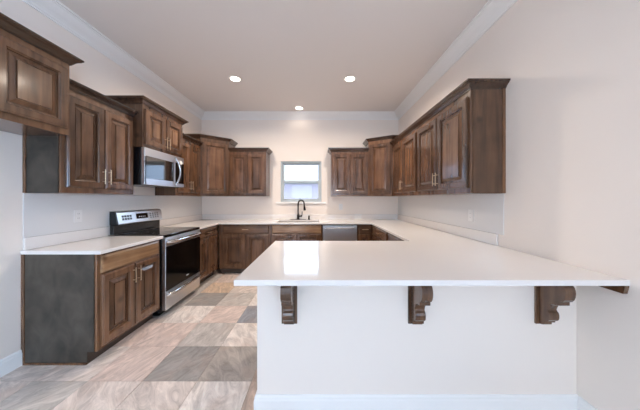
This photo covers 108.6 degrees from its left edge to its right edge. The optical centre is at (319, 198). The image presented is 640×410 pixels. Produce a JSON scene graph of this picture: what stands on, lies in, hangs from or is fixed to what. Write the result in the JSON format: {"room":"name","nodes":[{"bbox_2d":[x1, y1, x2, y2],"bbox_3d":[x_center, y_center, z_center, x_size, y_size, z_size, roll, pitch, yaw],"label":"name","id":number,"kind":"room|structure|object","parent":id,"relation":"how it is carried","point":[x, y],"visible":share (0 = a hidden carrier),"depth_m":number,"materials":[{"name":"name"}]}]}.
{"room":"kitchen","nodes":[
{"label":"kitchen","id":0,"kind":"room"},
{"bbox_2d":[0,0,201,359],"bbox_3d":[-2.460,-0.195,-0.920,0.120,3.060,11.160,0,0,0],"label":"wall","id":1,"kind":"structure","parent":0,"point":[99,73],"depth_m":1.84,"materials":[{"name":"white paint"}]},
{"bbox_2d":[0,350,21,377],"bbox_3d":[-2.392,1.272,-2.319,0.016,0.127,8.322,0,0,0],"label":"baseboard","id":2,"kind":"structure","parent":1,"relation":"attached to","point":[13,361],"depth_m":1.77,"materials":[{"name":"white paint"}]},
{"bbox_2d":[0,12,83,135],"bbox_3d":[-2.185,-0.830,1.438,0.430,0.639,0.973,0,0,0],"label":"upper cabinet","id":3,"kind":"object","parent":1,"relation":"attached to","point":[34,71],"visible":1,"depth_m":1.62,"materials":[{"name":"brown wood"}]},
{"bbox_2d":[22,78,138,194],"bbox_3d":[-2.220,-0.514,2.221,0.359,0.934,0.734,0,0,0],"label":"upper cabinet","id":4,"kind":"object","parent":1,"relation":"attached to","point":[96,156],"visible":0.83,"depth_m":2.05,"materials":[{"name":"brown wood"}]},
{"bbox_2d":[23,193,201,249],"bbox_3d":[-2.389,0.186,3.256,0.020,0.462,2.803,0,0,0],"label":"backsplash","id":5,"kind":"structure","parent":1,"relation":"attached to","point":[49,218],"depth_m":2.31,"materials":[{"name":"white paint"}]},
{"bbox_2d":[74,210,81,221],"bbox_3d":[-2.388,0.170,2.272,0.008,0.120,0.076,0,0,0],"label":"outlet","id":6,"kind":"object","parent":5,"relation":"attached to","point":[77,213],"visible":1,"depth_m":2.27,"materials":[{"name":"white plastic"}]},
{"bbox_2d":[105,95,188,157],"bbox_3d":[-2.170,-0.862,2.965,0.460,0.550,0.870,0,0,0],"label":"upper cabinet","id":7,"kind":"object","parent":1,"relation":"attached to","point":[155,127],"visible":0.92,"depth_m":2.75,"materials":[{"name":"brown wood"}]},
{"bbox_2d":[133,147,183,187],"bbox_3d":[-2.149,-0.371,2.965,0.486,0.428,0.746,0,0,0],"label":"microwave","id":8,"kind":"object","parent":7,"relation":"attached to","point":[152,168],"visible":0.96,"depth_m":2.79,"materials":[{"name":"silver metal"}]},
{"bbox_2d":[155,133,202,195],"bbox_3d":[-2.220,-0.514,3.685,0.359,0.934,0.686,0,0,0],"label":"upper cabinet","id":9,"kind":"object","parent":1,"relation":"attached to","point":[191,146],"visible":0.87,"depth_m":3.66,"materials":[{"name":"brown wood"}]},
{"bbox_2d":[0,265,256,409],"bbox_3d":[-0.405,1.385,-0.920,4.230,0.100,11.400,0,0,0],"label":"floor","id":10,"kind":"structure","parent":0,"point":[200,353],"depth_m":1.79,"materials":[{"name":"beige tile"}]},
{"bbox_2d":[21,240,158,364],"bbox_3d":[-2.071,0.891,2.210,0.655,0.887,0.736,0,0,0],"label":"base cabinet","id":11,"kind":"object","parent":10,"relation":"on","point":[75,308],"visible":0.84,"depth_m":1.85,"materials":[{"name":"brown wood"}]},
{"bbox_2d":[20,236,162,254],"bbox_3d":[-2.078,0.432,2.211,0.642,0.030,0.742,0,0,0],"label":"countertop","id":12,"kind":"structure","parent":11,"relation":"on","point":[100,245],"depth_m":2.02,"materials":[{"name":"white stone"}]},
{"bbox_2d":[109,209,201,315],"bbox_3d":[-2.026,0.740,2.963,0.717,1.189,0.753,0,0,0],"label":"range","id":13,"kind":"object","parent":10,"relation":"on","point":[179,248],"visible":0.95,"depth_m":2.81,"materials":[{"name":"silver metal"}]},
{"bbox_2d":[114,227,199,237],"bbox_3d":[-2.032,0.424,2.963,0.576,0.031,0.753,0,0,0],"label":"cooktop","id":14,"kind":"object","parent":13,"relation":"in","point":[167,232],"depth_m":2.87,"materials":[{"name":"grey"}]},
{"bbox_2d":[199,225,217,283],"bbox_3d":[-2.071,0.891,3.697,0.655,0.886,0.705,0,0,0],"label":"base cabinet","id":15,"kind":"object","parent":10,"relation":"on","point":[209,236],"visible":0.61,"depth_m":3.67,"materials":[{"name":"brown wood"}]},
{"bbox_2d":[156,219,629,285],"bbox_3d":[-0.405,0.432,2.918,3.987,0.030,3.482,0,0,0],"label":"countertop","id":16,"kind":"structure","parent":15,"relation":"on","point":[426,256],"depth_m":1.46,"materials":[{"name":"white stone"}]},
{"bbox_2d":[290,199,305,219],"bbox_3d":[-0.435,0.214,4.528,0.321,0.405,0.158,0,0,0],"label":"faucet","id":17,"kind":"object","parent":16,"relation":"on","point":[304,208],"visible":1,"depth_m":4.55,"materials":[{"name":"black metal"}]},
{"bbox_2d":[355,214,361,218],"bbox_3d":[0.765,0.361,4.621,0.140,0.109,0.020,0,0,0],"label":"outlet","id":18,"kind":"object","parent":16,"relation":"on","point":[357,216],"visible":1,"depth_m":4.62,"materials":[{"name":"white plastic"}]},
{"bbox_2d":[219,224,270,272],"bbox_3d":[-1.325,0.891,4.327,0.906,0.886,0.663,0,0,0],"label":"base cabinet","id":19,"kind":"object","parent":10,"relation":"on","point":[240,245],"visible":0.83,"depth_m":4.03,"materials":[{"name":"brown wood"}]},
{"bbox_2d":[271,224,321,244],"bbox_3d":[-0.413,0.891,4.343,0.913,0.886,0.632,0,0,0],"label":"base cabinet","id":20,"kind":"object","parent":10,"relation":"on","point":[279,232],"visible":0.45,"depth_m":4.03,"materials":[{"name":"brown wood"}]},
{"bbox_2d":[322,224,356,240],"bbox_3d":[0.351,0.891,4.296,0.602,0.886,0.631,0,0,0],"label":"dishwasher","id":21,"kind":"object","parent":10,"relation":"on","point":[330,232],"visible":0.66,"depth_m":4.03,"materials":[{"name":"silver metal"}]},
{"bbox_2d":[357,224,372,240],"bbox_3d":[0.793,0.891,4.327,0.270,0.886,0.663,0,0,0],"label":"base cabinet","id":22,"kind":"object","parent":10,"relation":"on","point":[364,231],"visible":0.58,"depth_m":4.03,"materials":[{"name":"brown wood"}]},
{"bbox_2d":[372,225,387,240],"bbox_3d":[1.231,0.891,3.585,0.715,0.886,0.930,0,0,0],"label":"base cabinet","id":23,"kind":"object","parent":10,"relation":"on","point":[379,234],"visible":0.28,"depth_m":3.53,"materials":[{"name":"brown wood"}]},
{"bbox_2d":[388,233,403,240],"bbox_3d":[1.247,0.891,2.698,0.684,0.886,0.840,0,0,0],"label":"base cabinet","id":24,"kind":"object","parent":10,"relation":"on","point":[391,237],"visible":0.06,"depth_m":2.88,"materials":[{"name":"brown wood"}]},
{"bbox_2d":[59,0,487,110],"bbox_3d":[-0.405,-1.775,-0.920,4.230,0.100,11.400,0,0,0],"label":"ceiling","id":25,"kind":"structure","parent":0,"point":[286,55],"depth_m":2.54,"materials":[{"name":"white paint"}]},
{"bbox_2d":[228,75,241,81],"bbox_3d":[-1.220,-1.721,3.310,0.184,0.006,0.184,0,0,0],"label":"recessed light","id":26,"kind":"object","parent":25,"relation":"in","point":[233,78],"visible":1,"depth_m":3.29,"materials":[{"name":"white paint"}]},
{"bbox_2d":[294,106,303,109],"bbox_3d":[-0.400,-1.721,4.375,0.184,0.006,0.184,0,0,0],"label":"recessed light","id":27,"kind":"object","parent":25,"relation":"in","point":[296,107],"visible":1,"depth_m":4.38,"materials":[{"name":"white paint"}]},
{"bbox_2d":[343,75,355,81],"bbox_3d":[0.430,-1.721,3.310,0.184,0.006,0.184,0,0,0],"label":"recessed light","id":28,"kind":"object","parent":25,"relation":"in","point":[350,78],"visible":1,"depth_m":3.31,"materials":[{"name":"white paint"}]},
{"bbox_2d":[202,120,397,264],"bbox_3d":[-0.405,-0.195,4.720,4.230,3.060,0.120,0,0,0],"label":"wall","id":29,"kind":"structure","parent":0,"point":[289,140],"depth_m":4.66,"materials":[{"name":"white paint"}]},
{"bbox_2d":[186,134,237,195],"bbox_3d":[-2.030,-0.586,4.315,0.737,1.077,0.688,0,0,0],"label":"upper cabinet","id":30,"kind":"object","parent":29,"relation":"attached to","point":[214,152],"visible":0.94,"depth_m":4.14,"materials":[{"name":"brown wood"}]},
{"bbox_2d":[228,148,272,195],"bbox_3d":[-1.338,-0.500,4.475,0.760,0.907,0.370,0,0,0],"label":"upper cabinet","id":31,"kind":"object","parent":29,"relation":"attached to","point":[249,168],"visible":1,"depth_m":4.33,"materials":[{"name":"brown wood"}]},
{"bbox_2d":[202,214,397,218],"bbox_3d":[-0.405,0.366,4.649,3.945,0.102,0.020,0,0,0],"label":"backsplash","id":32,"kind":"structure","parent":29,"relation":"attached to","point":[204,216],"depth_m":4.64,"materials":[{"name":"white stone"}]},
{"bbox_2d":[276,161,325,203],"bbox_3d":[-0.385,-0.332,4.697,1.010,0.857,0.145,0,0,0],"label":"window","id":33,"kind":"structure","parent":29,"relation":"in","point":[283,163],"depth_m":4.70,"materials":[{"name":"grey plastic"}]},
{"bbox_2d":[328,148,368,195],"bbox_3d":[0.535,-0.500,4.475,0.766,0.907,0.370,0,0,0],"label":"upper cabinet","id":34,"kind":"object","parent":29,"relation":"attached to","point":[349,166],"visible":1,"depth_m":4.33,"materials":[{"name":"brown wood"}]},
{"bbox_2d":[363,135,397,195],"bbox_3d":[1.226,-0.586,4.354,0.727,1.077,0.609,0,0,0],"label":"upper cabinet","id":35,"kind":"object","parent":29,"relation":"attached to","point":[380,149],"visible":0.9,"depth_m":4.20,"materials":[{"name":"brown wood"}]},
{"bbox_2d":[257,286,576,393],"bbox_3d":[0.600,0.891,1.478,1.980,0.887,0.110,0,0,0],"label":"wall","id":36,"kind":"structure","parent":0,"point":[344,339],"depth_m":1.42,"materials":[{"name":"white paint"}]},
{"bbox_2d":[280,286,296,323],"bbox_3d":[-0.188,0.608,1.337,0.096,0.320,0.172,0,0,0],"label":"corbel","id":37,"kind":"object","parent":36,"relation":"attached to","point":[288,294],"visible":0.71,"depth_m":1.35,"materials":[{"name":"brown wood"}]},
{"bbox_2d":[254,391,578,409],"bbox_3d":[0.592,1.272,1.465,1.996,0.127,0.116,0,0,0],"label":"baseboard","id":38,"kind":"structure","parent":36,"relation":"attached to","point":[261,401],"depth_m":1.41,"materials":[{"name":"white paint"}]},
{"bbox_2d":[408,286,432,323],"bbox_3d":[0.590,0.608,1.337,0.096,0.320,0.172,0,0,0],"label":"corbel","id":39,"kind":"object","parent":36,"relation":"attached to","point":[419,297],"visible":0.7,"depth_m":1.35,"materials":[{"name":"brown wood"}]},
{"bbox_2d":[534,286,575,323],"bbox_3d":[1.372,0.608,1.337,0.096,0.320,0.172,0,0,0],"label":"corbel","id":40,"kind":"object","parent":36,"relation":"attached to","point":[547,299],"visible":0.66,"depth_m":1.35,"materials":[{"name":"brown wood"}]},
{"bbox_2d":[398,0,639,409],"bbox_3d":[1.650,-0.195,-0.920,0.120,3.060,11.160,0,0,0],"label":"wall","id":41,"kind":"structure","parent":0,"point":[572,195],"depth_m":1.39,"materials":[{"name":"white paint"}]},
{"bbox_2d":[22,0,517,119],"bbox_3d":[-0.405,-1.660,-0.920,3.990,0.130,11.160,0,0,0],"label":"trim","id":42,"kind":"structure","parent":41,"relation":"attached to","point":[492,11],"depth_m":2.79,"materials":[{"name":"white paint"}]},
{"bbox_2d":[389,123,428,195],"bbox_3d":[1.411,-0.525,3.576,0.355,0.957,1.064,0,0,0],"label":"upper cabinet","id":43,"kind":"object","parent":41,"relation":"attached to","point":[404,145],"visible":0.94,"depth_m":3.42,"materials":[{"name":"brown wood"}]},
{"bbox_2d":[398,194,503,244],"bbox_3d":[1.579,0.186,3.321,0.020,0.462,2.675,0,0,0],"label":"backsplash","id":44,"kind":"structure","parent":41,"relation":"attached to","point":[446,213],"depth_m":2.61,"materials":[{"name":"white paint"}]},
{"bbox_2d":[468,210,472,220],"bbox_3d":[1.578,0.175,2.410,0.008,0.120,0.076,0,0,0],"label":"outlet","id":45,"kind":"object","parent":44,"relation":"attached to","point":[470,212],"visible":1,"depth_m":2.41,"materials":[{"name":"white plastic"}]},
{"bbox_2d":[413,78,510,194],"bbox_3d":[1.412,-0.525,2.480,0.356,0.957,1.124,0,0,0],"label":"upper cabinet","id":46,"kind":"object","parent":41,"relation":"attached to","point":[461,139],"visible":1,"depth_m":2.01,"materials":[{"name":"brown wood"}]},
{"bbox_2d":[577,396,596,409],"bbox_3d":[1.582,1.272,0.083,0.016,0.127,2.646,0,0,0],"label":"baseboard","id":47,"kind":"structure","parent":41,"relation":"attached to","point":[582,404],"depth_m":1.38,"materials":[{"name":"white paint"}]},
{"bbox_2d":[600,286,629,293],"bbox_3d":[1.578,0.470,1.301,0.024,0.044,0.241,0,0,0],"label":"cleat","id":48,"kind":"object","parent":41,"relation":"attached to","point":[621,289],"visible":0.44,"depth_m":1.20,"materials":[{"name":"brown wood"}]},
{"label":"outside","id":49,"kind":"structure","parent":0,"visible":0},
{"bbox_3d":[0.000,1.685,9.480,18.000,0.100,9.040,0,0,0],"label":"ground","id":50,"kind":"structure","parent":49,"visible":0},
{"bbox_2d":[284,165,317,198],"bbox_3d":[0.000,-0.225,11.425,10.800,3.720,6.350,0,0,0],"label":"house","id":51,"kind":"structure","parent":50,"relation":"on","point":[292,172],"depth_m":8.60,"materials":[{"name":"brick"}]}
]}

